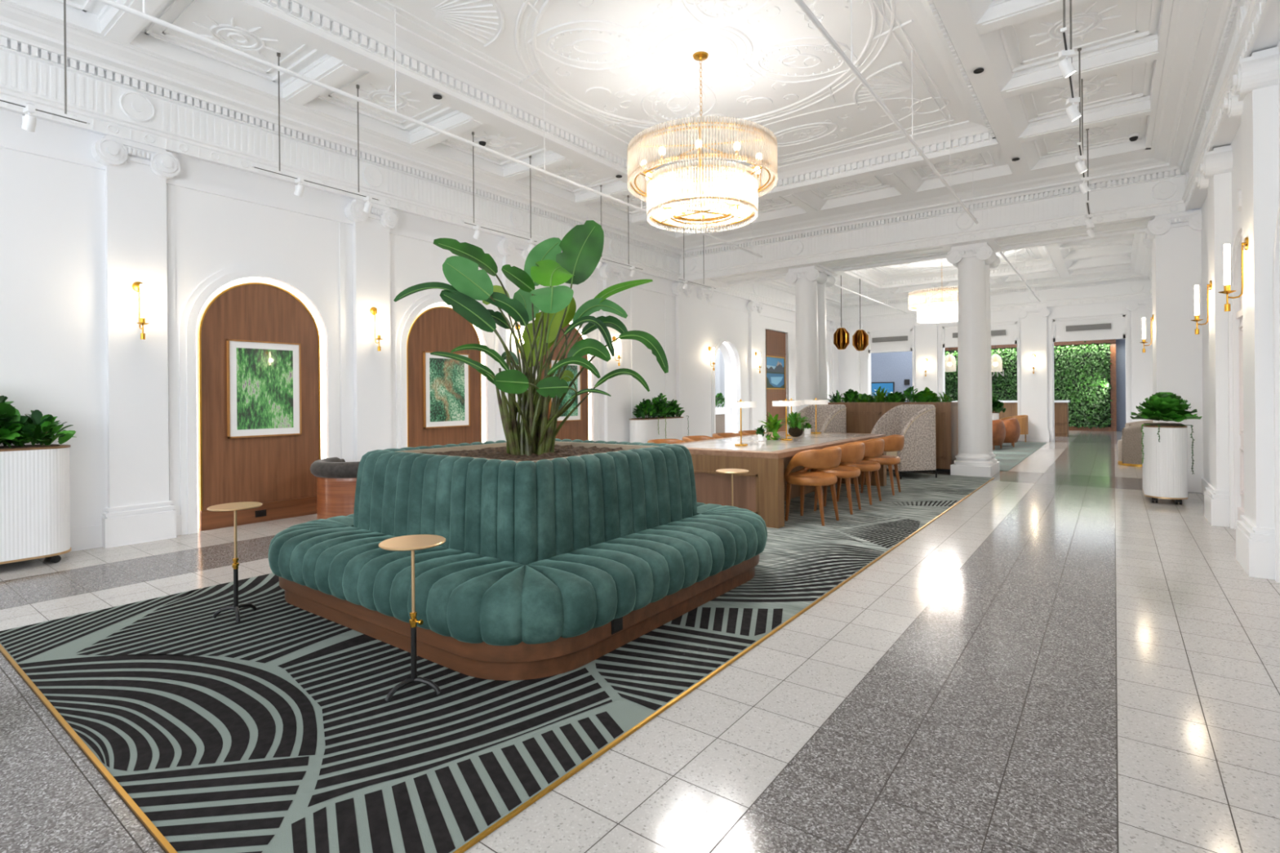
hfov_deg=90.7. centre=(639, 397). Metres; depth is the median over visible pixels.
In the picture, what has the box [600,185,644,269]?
track
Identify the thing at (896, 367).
wall
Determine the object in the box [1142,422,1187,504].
planter
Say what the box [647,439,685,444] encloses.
dining chair
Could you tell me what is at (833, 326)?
column
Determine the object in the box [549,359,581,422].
framed picture
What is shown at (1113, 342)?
trim
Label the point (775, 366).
picture
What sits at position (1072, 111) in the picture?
spotlight
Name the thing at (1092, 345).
wall
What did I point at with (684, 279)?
track
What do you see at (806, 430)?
pot
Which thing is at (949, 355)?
socket
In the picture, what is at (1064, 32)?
track
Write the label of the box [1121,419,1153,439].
swivel chair
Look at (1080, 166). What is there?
spotlight
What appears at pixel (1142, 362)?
trim
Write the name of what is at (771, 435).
pot
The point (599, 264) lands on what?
spotlight
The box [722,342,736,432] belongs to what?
led strip
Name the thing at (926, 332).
column
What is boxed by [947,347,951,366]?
glass lantern
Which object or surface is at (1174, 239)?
column
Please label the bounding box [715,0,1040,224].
trim
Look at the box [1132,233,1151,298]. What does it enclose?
trim
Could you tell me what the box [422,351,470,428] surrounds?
framed picture
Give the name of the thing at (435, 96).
fitting
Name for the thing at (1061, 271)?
trim
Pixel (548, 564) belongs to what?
sofa
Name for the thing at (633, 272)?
spotlight
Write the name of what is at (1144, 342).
wall sconce
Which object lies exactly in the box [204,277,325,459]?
led strip
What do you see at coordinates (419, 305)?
trim
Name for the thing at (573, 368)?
print
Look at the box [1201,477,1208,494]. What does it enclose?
baseboard
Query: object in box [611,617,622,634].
power outlet
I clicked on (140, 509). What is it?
pilaster
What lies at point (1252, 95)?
column
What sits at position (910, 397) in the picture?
leafy plant
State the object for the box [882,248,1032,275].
trim
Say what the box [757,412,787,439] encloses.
potted fern
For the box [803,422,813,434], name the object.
potted succulent
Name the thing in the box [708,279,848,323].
trim
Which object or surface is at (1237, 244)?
trim
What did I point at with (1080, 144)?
track
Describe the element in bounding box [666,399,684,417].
leafy plant
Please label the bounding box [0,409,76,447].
leafy plant
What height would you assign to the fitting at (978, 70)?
0.010 m
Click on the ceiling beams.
(340, 63)
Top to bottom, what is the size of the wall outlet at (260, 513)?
0.070 m
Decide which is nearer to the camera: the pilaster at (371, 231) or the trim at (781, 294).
the pilaster at (371, 231)
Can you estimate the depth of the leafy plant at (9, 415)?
5.00 m
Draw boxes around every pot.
[767,431,777,439]
[804,427,810,434]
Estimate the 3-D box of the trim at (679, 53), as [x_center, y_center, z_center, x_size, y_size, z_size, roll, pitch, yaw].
[0.592,-3.401,6.260,3.650,0.031,6.024,0,0,37]
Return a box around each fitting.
[432,94,442,99]
[973,67,983,73]
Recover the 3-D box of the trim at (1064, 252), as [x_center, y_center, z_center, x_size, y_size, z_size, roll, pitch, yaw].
[7.237,-3.268,15.177,5.030,0.147,7.400,0,0,37]
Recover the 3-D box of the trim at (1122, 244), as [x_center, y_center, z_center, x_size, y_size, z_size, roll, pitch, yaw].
[7.190,-3.332,15.064,7.130,0.038,7.436,0,0,37]
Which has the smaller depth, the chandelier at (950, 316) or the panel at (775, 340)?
the chandelier at (950, 316)
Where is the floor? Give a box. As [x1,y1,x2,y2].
[0,430,1279,852]
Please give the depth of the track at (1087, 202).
7.78 m
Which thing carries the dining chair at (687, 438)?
on the patterned rug at (273, 730)
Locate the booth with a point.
(830, 418)
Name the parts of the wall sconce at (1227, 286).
arm, wall plate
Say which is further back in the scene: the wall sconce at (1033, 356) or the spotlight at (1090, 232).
the wall sconce at (1033, 356)
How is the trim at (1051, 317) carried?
attached to the wall at (1117, 323)
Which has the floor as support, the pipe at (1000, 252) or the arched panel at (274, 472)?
the arched panel at (274, 472)
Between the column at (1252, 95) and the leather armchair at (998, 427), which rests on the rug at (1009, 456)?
the leather armchair at (998, 427)
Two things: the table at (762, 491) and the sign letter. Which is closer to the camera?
the table at (762, 491)
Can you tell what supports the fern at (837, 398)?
on the divider
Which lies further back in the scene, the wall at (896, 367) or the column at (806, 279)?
the wall at (896, 367)
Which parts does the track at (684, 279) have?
rod, rail, rod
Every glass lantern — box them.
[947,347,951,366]
[993,345,998,366]
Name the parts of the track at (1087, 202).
rod, rail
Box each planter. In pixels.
[0,444,71,564]
[629,416,683,443]
[991,412,999,420]
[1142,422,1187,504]
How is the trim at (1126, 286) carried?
attached to the wall at (1117, 323)
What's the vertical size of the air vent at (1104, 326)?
0.150 m
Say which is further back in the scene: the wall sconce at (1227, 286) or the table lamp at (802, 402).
the table lamp at (802, 402)
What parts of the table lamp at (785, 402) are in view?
lamp shade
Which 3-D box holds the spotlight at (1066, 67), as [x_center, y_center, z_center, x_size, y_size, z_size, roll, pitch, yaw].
[2.864,-2.238,4.240,0.106,0.171,0.072,0,0,7]
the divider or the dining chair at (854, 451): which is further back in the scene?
the divider
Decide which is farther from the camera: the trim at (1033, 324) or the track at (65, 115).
the trim at (1033, 324)
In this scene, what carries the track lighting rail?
hanging from the ceiling at (789, 24)
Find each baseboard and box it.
[70,524,102,551]
[176,515,181,535]
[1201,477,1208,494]
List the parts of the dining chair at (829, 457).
leg, leg, seat, backrest, leg, leg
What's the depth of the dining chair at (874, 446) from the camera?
7.61 m
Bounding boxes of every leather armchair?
[992,419,1005,449]
[1001,417,1020,447]
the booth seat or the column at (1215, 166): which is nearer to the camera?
the column at (1215, 166)
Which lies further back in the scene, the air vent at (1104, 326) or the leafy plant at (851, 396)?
the air vent at (1104, 326)
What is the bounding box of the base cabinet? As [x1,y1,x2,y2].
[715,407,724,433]
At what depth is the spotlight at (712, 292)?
12.34 m
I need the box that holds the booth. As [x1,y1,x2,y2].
[786,404,846,433]
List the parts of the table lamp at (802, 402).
lamp shade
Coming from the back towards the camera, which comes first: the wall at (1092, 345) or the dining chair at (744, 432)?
the wall at (1092, 345)
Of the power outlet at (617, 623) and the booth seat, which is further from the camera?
the booth seat
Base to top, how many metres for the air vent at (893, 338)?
0.150 m
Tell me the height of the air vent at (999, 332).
0.150 m
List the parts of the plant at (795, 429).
pot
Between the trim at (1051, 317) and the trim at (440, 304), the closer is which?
the trim at (440, 304)
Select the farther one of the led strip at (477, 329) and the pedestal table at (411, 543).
the led strip at (477, 329)
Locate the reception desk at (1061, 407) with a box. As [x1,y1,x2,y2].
[952,400,1070,436]
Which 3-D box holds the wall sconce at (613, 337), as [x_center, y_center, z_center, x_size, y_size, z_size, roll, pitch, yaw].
[-0.410,-0.852,11.540,0.167,0.550,0.104,0,0,37]
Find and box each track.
[0,0,90,124]
[251,52,381,200]
[462,131,538,241]
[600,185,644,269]
[677,220,716,288]
[1060,0,1076,105]
[1077,47,1086,177]
[1085,128,1091,218]
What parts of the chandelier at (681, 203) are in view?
bulb, bulb, bulb, bulb, bulb, bulb, bulb, bulb, bulb, chain, rail, rail, rail, rail, rail, rail, frame, bulb, bulb, bulb, bulb, bulb, bulb, bulb, bulb, bulb, bulb, bulb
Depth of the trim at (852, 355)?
20.83 m
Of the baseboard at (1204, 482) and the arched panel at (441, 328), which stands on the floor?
the arched panel at (441, 328)
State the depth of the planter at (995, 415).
18.23 m
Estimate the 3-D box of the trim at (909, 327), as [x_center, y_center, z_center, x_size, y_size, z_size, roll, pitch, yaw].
[8.023,-0.497,20.268,1.520,3.500,0.140,0,0,37]
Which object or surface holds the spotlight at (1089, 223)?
attached to the track at (1087, 202)
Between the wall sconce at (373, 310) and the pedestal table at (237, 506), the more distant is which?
the wall sconce at (373, 310)
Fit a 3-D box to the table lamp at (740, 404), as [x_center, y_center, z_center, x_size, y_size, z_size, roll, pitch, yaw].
[1.163,0.284,7.280,0.350,0.533,0.350,0,0,37]
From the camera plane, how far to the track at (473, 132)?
8.03 m
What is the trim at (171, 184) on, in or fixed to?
attached to the wall at (53, 284)
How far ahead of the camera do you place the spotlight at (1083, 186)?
6.70 m
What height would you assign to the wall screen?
0.560 m
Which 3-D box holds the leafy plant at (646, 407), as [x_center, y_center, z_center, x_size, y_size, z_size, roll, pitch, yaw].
[0.117,0.212,11.944,0.552,0.393,0.558,0,0,37]
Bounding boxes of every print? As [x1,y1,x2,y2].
[236,347,293,430]
[429,357,464,422]
[554,364,577,416]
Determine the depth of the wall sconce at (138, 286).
5.87 m
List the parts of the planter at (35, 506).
plate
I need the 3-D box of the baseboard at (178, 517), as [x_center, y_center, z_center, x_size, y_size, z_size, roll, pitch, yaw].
[-4.569,1.258,6.216,0.015,0.200,0.150,0,0,37]
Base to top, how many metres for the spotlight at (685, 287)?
0.171 m
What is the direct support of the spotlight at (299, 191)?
attached to the track at (278, 54)
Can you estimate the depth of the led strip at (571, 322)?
11.22 m
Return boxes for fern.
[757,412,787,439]
[826,390,843,402]
[868,386,888,402]
[935,391,955,402]
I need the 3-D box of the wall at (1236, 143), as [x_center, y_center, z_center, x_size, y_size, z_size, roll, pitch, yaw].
[8.838,-1.204,9.864,0.440,4.900,33.600,0,0,37]
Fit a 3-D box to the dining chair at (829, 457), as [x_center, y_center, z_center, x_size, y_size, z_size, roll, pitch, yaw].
[1.821,0.908,6.638,0.565,0.773,0.616,0,0,41]
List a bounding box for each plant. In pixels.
[0,395,36,446]
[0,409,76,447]
[393,220,668,455]
[631,398,660,418]
[650,392,674,417]
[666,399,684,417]
[715,392,724,407]
[755,425,767,440]
[782,411,810,437]
[840,388,859,402]
[853,393,875,402]
[883,391,906,402]
[900,386,918,402]
[914,386,941,402]
[991,396,1005,413]
[1129,391,1202,422]
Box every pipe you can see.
[794,0,977,223]
[834,271,906,313]
[998,248,1040,302]
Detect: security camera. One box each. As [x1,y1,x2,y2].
[477,137,487,146]
[1127,133,1139,141]
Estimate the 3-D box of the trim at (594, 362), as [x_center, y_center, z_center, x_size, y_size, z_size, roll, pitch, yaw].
[-1.232,-0.070,10.662,0.035,2.800,1.600,0,0,37]
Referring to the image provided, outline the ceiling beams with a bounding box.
[0,0,1173,242]
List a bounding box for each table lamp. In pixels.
[725,399,755,445]
[772,398,799,440]
[786,398,804,435]
[804,398,827,433]
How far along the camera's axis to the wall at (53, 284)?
6.25 m
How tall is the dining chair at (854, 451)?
0.773 m
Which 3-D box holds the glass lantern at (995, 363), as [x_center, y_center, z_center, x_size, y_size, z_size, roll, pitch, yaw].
[11.354,-2.086,20.200,0.380,2.516,0.380,0,0,37]
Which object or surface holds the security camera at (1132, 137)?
attached to the ceiling at (789, 24)
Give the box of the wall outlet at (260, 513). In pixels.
[255,509,266,517]
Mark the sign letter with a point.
(997, 371)
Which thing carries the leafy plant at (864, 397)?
on the divider
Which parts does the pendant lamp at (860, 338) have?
cord, lamp shade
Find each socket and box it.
[948,354,951,362]
[994,354,996,362]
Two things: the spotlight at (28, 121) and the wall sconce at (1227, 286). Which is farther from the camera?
the wall sconce at (1227, 286)
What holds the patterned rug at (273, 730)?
on the floor
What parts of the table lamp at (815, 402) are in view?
lamp shade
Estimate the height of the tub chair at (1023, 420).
0.740 m
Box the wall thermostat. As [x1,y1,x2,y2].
[904,379,909,385]
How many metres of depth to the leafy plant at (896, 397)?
11.40 m
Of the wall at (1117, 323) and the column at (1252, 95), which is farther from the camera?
the wall at (1117, 323)
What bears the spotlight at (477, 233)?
attached to the track at (473, 132)
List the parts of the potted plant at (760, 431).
pot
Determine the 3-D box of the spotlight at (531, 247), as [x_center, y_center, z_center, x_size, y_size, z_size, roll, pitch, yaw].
[-1.473,-2.042,8.529,0.106,0.171,0.072,0,0,27]
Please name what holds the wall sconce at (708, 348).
attached to the wall at (53, 284)
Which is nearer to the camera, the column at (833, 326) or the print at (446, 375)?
the print at (446, 375)
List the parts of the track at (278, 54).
rod, rail, rod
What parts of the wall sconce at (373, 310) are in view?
wall plate, arm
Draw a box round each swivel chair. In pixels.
[1117,424,1142,466]
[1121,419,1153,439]
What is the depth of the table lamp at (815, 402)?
9.41 m
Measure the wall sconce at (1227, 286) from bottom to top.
0.550 m
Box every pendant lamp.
[833,275,849,349]
[852,278,868,351]
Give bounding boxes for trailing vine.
[1140,424,1150,463]
[1156,424,1160,441]
[1180,424,1195,474]
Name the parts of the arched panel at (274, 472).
skirting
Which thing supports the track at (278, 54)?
hanging from the ceiling at (789, 24)
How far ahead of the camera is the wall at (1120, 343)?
22.36 m
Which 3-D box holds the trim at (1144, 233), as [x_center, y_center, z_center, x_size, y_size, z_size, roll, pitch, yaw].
[4.864,-2.911,11.959,8.130,0.860,0.400,0,0,37]
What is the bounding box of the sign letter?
[996,369,1004,376]
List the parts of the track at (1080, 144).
rod, rod, rail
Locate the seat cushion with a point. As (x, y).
(888, 453)
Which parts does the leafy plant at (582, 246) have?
stem, stem, stem, stem, stem, stem, stem, stem, stem, stem, stem, stem, stem, stem, stem, stem, stem, stem, stem, stem, stem, stem, stem, stem, stem, stem, stem, stem, stem, stem, stem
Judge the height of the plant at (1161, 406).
0.365 m
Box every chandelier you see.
[627,51,777,228]
[908,259,958,321]
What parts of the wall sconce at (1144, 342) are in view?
arm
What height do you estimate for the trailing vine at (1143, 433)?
0.478 m
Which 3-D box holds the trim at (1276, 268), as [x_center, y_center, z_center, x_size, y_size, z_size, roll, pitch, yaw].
[4.015,-0.109,3.825,0.045,2.790,1.480,0,0,37]
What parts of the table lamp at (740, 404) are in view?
lamp shade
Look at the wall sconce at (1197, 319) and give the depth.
6.56 m
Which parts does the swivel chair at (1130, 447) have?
seat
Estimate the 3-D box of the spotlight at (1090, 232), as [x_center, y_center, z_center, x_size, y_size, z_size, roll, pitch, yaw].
[6.152,-2.266,8.624,0.106,0.171,0.072,0,0,7]
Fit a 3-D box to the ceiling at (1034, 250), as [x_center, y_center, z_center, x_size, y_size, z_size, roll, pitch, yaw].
[7.229,-3.491,15.119,8.330,0.300,8.500,0,0,37]
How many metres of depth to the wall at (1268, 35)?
4.51 m
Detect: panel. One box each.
[196,282,320,531]
[406,306,481,447]
[538,324,588,440]
[765,329,786,431]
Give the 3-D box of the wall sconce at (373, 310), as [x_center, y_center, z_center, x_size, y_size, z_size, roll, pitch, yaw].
[-3.230,-0.848,7.780,0.167,0.550,0.104,0,0,37]
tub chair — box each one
[310,457,359,519]
[1000,414,1028,442]
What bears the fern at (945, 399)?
on the divider
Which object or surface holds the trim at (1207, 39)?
attached to the wall at (1268, 35)
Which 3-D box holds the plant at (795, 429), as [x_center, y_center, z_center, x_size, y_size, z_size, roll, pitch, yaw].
[2.134,0.360,8.699,0.494,0.365,0.439,0,0,-9]
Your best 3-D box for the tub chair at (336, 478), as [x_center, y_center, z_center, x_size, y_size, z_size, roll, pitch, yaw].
[-3.165,1.015,7.046,0.966,0.663,0.849,0,0,2]
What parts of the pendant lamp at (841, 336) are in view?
cord, lamp shade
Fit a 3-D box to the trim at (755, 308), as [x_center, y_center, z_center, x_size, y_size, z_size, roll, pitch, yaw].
[2.977,-0.585,16.164,0.174,3.760,0.646,0,0,37]
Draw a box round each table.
[206,502,262,622]
[378,534,445,702]
[672,431,886,528]
[715,468,748,506]
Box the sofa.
[267,438,767,680]
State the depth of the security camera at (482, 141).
7.93 m
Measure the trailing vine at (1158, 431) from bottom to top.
0.207 m
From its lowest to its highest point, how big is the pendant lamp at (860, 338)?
1.927 m
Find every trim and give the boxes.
[0,1,684,281]
[0,140,831,515]
[54,0,1155,231]
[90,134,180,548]
[178,263,339,534]
[241,0,998,207]
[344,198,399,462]
[395,292,494,448]
[418,302,486,441]
[431,0,949,171]
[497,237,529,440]
[532,319,598,441]
[571,320,592,440]
[600,262,627,442]
[671,281,714,436]
[678,157,1185,281]
[680,215,1155,288]
[708,232,1145,288]
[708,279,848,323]
[711,335,830,435]
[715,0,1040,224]
[746,300,763,430]
[825,234,1137,299]
[828,240,1130,293]
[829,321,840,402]
[840,271,1151,323]
[841,321,862,402]
[865,325,915,395]
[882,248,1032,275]
[886,243,1074,293]
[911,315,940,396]
[939,318,1020,440]
[944,339,1116,431]
[1017,306,1049,441]
[1048,310,1129,441]
[1126,298,1152,422]
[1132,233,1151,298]
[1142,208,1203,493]
[1150,0,1271,211]
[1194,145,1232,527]
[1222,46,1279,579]
[1227,222,1241,529]
[1272,200,1279,582]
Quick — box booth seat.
[871,404,937,479]
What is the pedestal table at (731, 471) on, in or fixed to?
on the patterned rug at (273, 730)
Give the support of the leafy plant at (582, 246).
on the sofa
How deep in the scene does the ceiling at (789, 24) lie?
6.50 m
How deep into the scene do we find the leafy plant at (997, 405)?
18.23 m
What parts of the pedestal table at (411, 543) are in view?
post, knob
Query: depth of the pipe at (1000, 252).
14.04 m
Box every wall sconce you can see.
[132,281,149,339]
[369,306,382,351]
[515,324,524,352]
[612,336,621,365]
[707,346,715,370]
[755,351,760,373]
[924,358,928,376]
[1031,354,1035,373]
[1139,314,1154,352]
[1190,280,1212,334]
[1218,236,1248,311]
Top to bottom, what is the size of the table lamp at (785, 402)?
0.533 m
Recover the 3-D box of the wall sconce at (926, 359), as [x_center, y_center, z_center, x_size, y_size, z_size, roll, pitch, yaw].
[8.775,-0.929,19.409,0.104,0.550,0.167,0,0,37]
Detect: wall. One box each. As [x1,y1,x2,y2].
[0,108,838,528]
[838,300,1132,441]
[871,351,912,401]
[944,341,1112,428]
[1115,338,1125,431]
[1186,0,1279,211]
[1192,40,1279,525]
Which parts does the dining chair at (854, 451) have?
leg, leg, seat, backrest, leg, leg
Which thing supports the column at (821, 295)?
on the floor
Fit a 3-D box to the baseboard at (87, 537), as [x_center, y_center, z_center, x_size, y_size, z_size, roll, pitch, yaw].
[-4.968,1.262,5.684,0.015,0.200,0.280,0,0,37]
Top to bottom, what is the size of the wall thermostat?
0.200 m
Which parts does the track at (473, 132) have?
rod, rail, rod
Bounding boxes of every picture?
[226,338,302,438]
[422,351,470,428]
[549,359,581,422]
[765,355,785,389]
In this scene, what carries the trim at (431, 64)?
attached to the ceiling at (789, 24)
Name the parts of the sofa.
seat, backrest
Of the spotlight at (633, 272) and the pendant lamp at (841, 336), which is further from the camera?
the pendant lamp at (841, 336)
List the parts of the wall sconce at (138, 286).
wall plate, arm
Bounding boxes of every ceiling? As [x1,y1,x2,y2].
[67,0,1161,229]
[832,240,1132,288]
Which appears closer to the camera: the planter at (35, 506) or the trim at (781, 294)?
the planter at (35, 506)
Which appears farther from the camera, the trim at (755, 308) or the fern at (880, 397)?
the trim at (755, 308)
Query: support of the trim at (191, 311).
attached to the wall at (53, 284)
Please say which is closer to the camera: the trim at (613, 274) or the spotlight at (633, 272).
the spotlight at (633, 272)
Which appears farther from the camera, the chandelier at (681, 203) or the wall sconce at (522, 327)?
the wall sconce at (522, 327)
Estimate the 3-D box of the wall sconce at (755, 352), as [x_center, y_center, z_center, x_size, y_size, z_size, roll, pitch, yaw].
[3.028,-0.900,16.124,0.167,0.550,0.104,0,0,37]
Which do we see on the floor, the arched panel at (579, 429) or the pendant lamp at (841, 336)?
the arched panel at (579, 429)
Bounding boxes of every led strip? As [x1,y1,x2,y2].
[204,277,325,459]
[426,302,484,443]
[568,321,591,439]
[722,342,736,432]
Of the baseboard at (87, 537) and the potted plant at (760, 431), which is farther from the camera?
the potted plant at (760, 431)
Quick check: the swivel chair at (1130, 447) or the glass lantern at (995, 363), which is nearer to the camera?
the swivel chair at (1130, 447)
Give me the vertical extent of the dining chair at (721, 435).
0.773 m
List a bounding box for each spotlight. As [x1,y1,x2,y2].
[21,105,36,132]
[293,177,304,196]
[363,195,372,213]
[472,225,480,239]
[527,239,534,252]
[595,257,602,269]
[629,266,635,277]
[682,280,688,289]
[709,287,714,296]
[1057,48,1075,77]
[1066,97,1081,121]
[1075,155,1088,173]
[1078,177,1090,194]
[1084,213,1094,227]
[1086,225,1095,238]
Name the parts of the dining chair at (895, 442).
leg, seat, leg, backrest, leg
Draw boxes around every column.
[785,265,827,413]
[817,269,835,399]
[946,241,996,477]
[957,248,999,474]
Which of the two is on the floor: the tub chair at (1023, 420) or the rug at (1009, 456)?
the rug at (1009, 456)
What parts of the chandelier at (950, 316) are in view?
rail, rail, frame, rail, rail, rail, rail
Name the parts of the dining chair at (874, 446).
leg, seat, leg, backrest, leg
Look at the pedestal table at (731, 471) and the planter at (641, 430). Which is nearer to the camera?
the pedestal table at (731, 471)
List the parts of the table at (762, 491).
inset panel, panel, spine panel, panel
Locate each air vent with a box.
[871,335,907,342]
[952,329,1005,337]
[1066,323,1111,331]
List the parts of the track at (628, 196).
rod, rail, rod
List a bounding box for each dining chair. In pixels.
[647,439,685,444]
[682,435,715,442]
[711,432,743,439]
[737,430,766,435]
[783,446,841,525]
[810,441,865,515]
[836,438,884,505]
[860,434,904,495]
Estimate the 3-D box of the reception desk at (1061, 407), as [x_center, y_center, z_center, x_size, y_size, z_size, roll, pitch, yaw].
[12.002,0.659,20.878,3.620,1.120,0.680,0,0,37]
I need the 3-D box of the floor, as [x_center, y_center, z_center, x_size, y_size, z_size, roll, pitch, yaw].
[5.001,1.308,13.320,20.000,0.060,34.700,0,0,37]
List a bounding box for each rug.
[0,471,994,852]
[992,441,1046,471]
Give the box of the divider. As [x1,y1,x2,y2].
[827,401,958,471]
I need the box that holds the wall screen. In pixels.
[871,382,894,395]
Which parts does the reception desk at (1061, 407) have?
frame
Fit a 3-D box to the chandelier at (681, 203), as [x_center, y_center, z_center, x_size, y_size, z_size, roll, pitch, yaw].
[0.607,-2.580,6.254,1.470,1.640,1.470,0,0,37]
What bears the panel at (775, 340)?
attached to the wall at (53, 284)
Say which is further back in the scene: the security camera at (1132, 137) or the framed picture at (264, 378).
the security camera at (1132, 137)
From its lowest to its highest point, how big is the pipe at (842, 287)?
0.936 m
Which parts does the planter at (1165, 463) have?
plate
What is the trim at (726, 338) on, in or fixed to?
attached to the wall at (53, 284)
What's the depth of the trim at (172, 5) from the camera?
6.87 m
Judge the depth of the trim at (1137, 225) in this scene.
10.77 m
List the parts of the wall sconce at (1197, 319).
arm, wall plate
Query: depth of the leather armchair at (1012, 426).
15.78 m
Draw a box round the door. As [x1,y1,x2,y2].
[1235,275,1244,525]
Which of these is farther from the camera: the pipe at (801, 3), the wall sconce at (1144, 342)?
the wall sconce at (1144, 342)
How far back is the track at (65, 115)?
4.74 m
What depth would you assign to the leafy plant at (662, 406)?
12.25 m
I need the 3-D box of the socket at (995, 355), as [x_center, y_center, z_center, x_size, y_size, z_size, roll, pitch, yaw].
[11.361,-1.263,20.200,0.060,0.270,0.057,0,0,37]
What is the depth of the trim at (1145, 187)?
10.11 m
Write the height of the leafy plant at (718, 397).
0.469 m
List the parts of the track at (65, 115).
rail, rod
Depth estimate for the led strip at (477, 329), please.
9.33 m
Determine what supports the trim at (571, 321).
attached to the wall at (53, 284)
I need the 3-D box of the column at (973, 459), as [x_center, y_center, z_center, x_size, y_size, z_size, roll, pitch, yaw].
[5.495,-0.606,10.450,0.666,3.760,0.580,0,0,37]
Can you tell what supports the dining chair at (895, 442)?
on the patterned rug at (273, 730)
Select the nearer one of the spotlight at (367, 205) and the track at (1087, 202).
the spotlight at (367, 205)
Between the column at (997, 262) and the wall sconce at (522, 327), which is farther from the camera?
the column at (997, 262)
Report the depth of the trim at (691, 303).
13.76 m

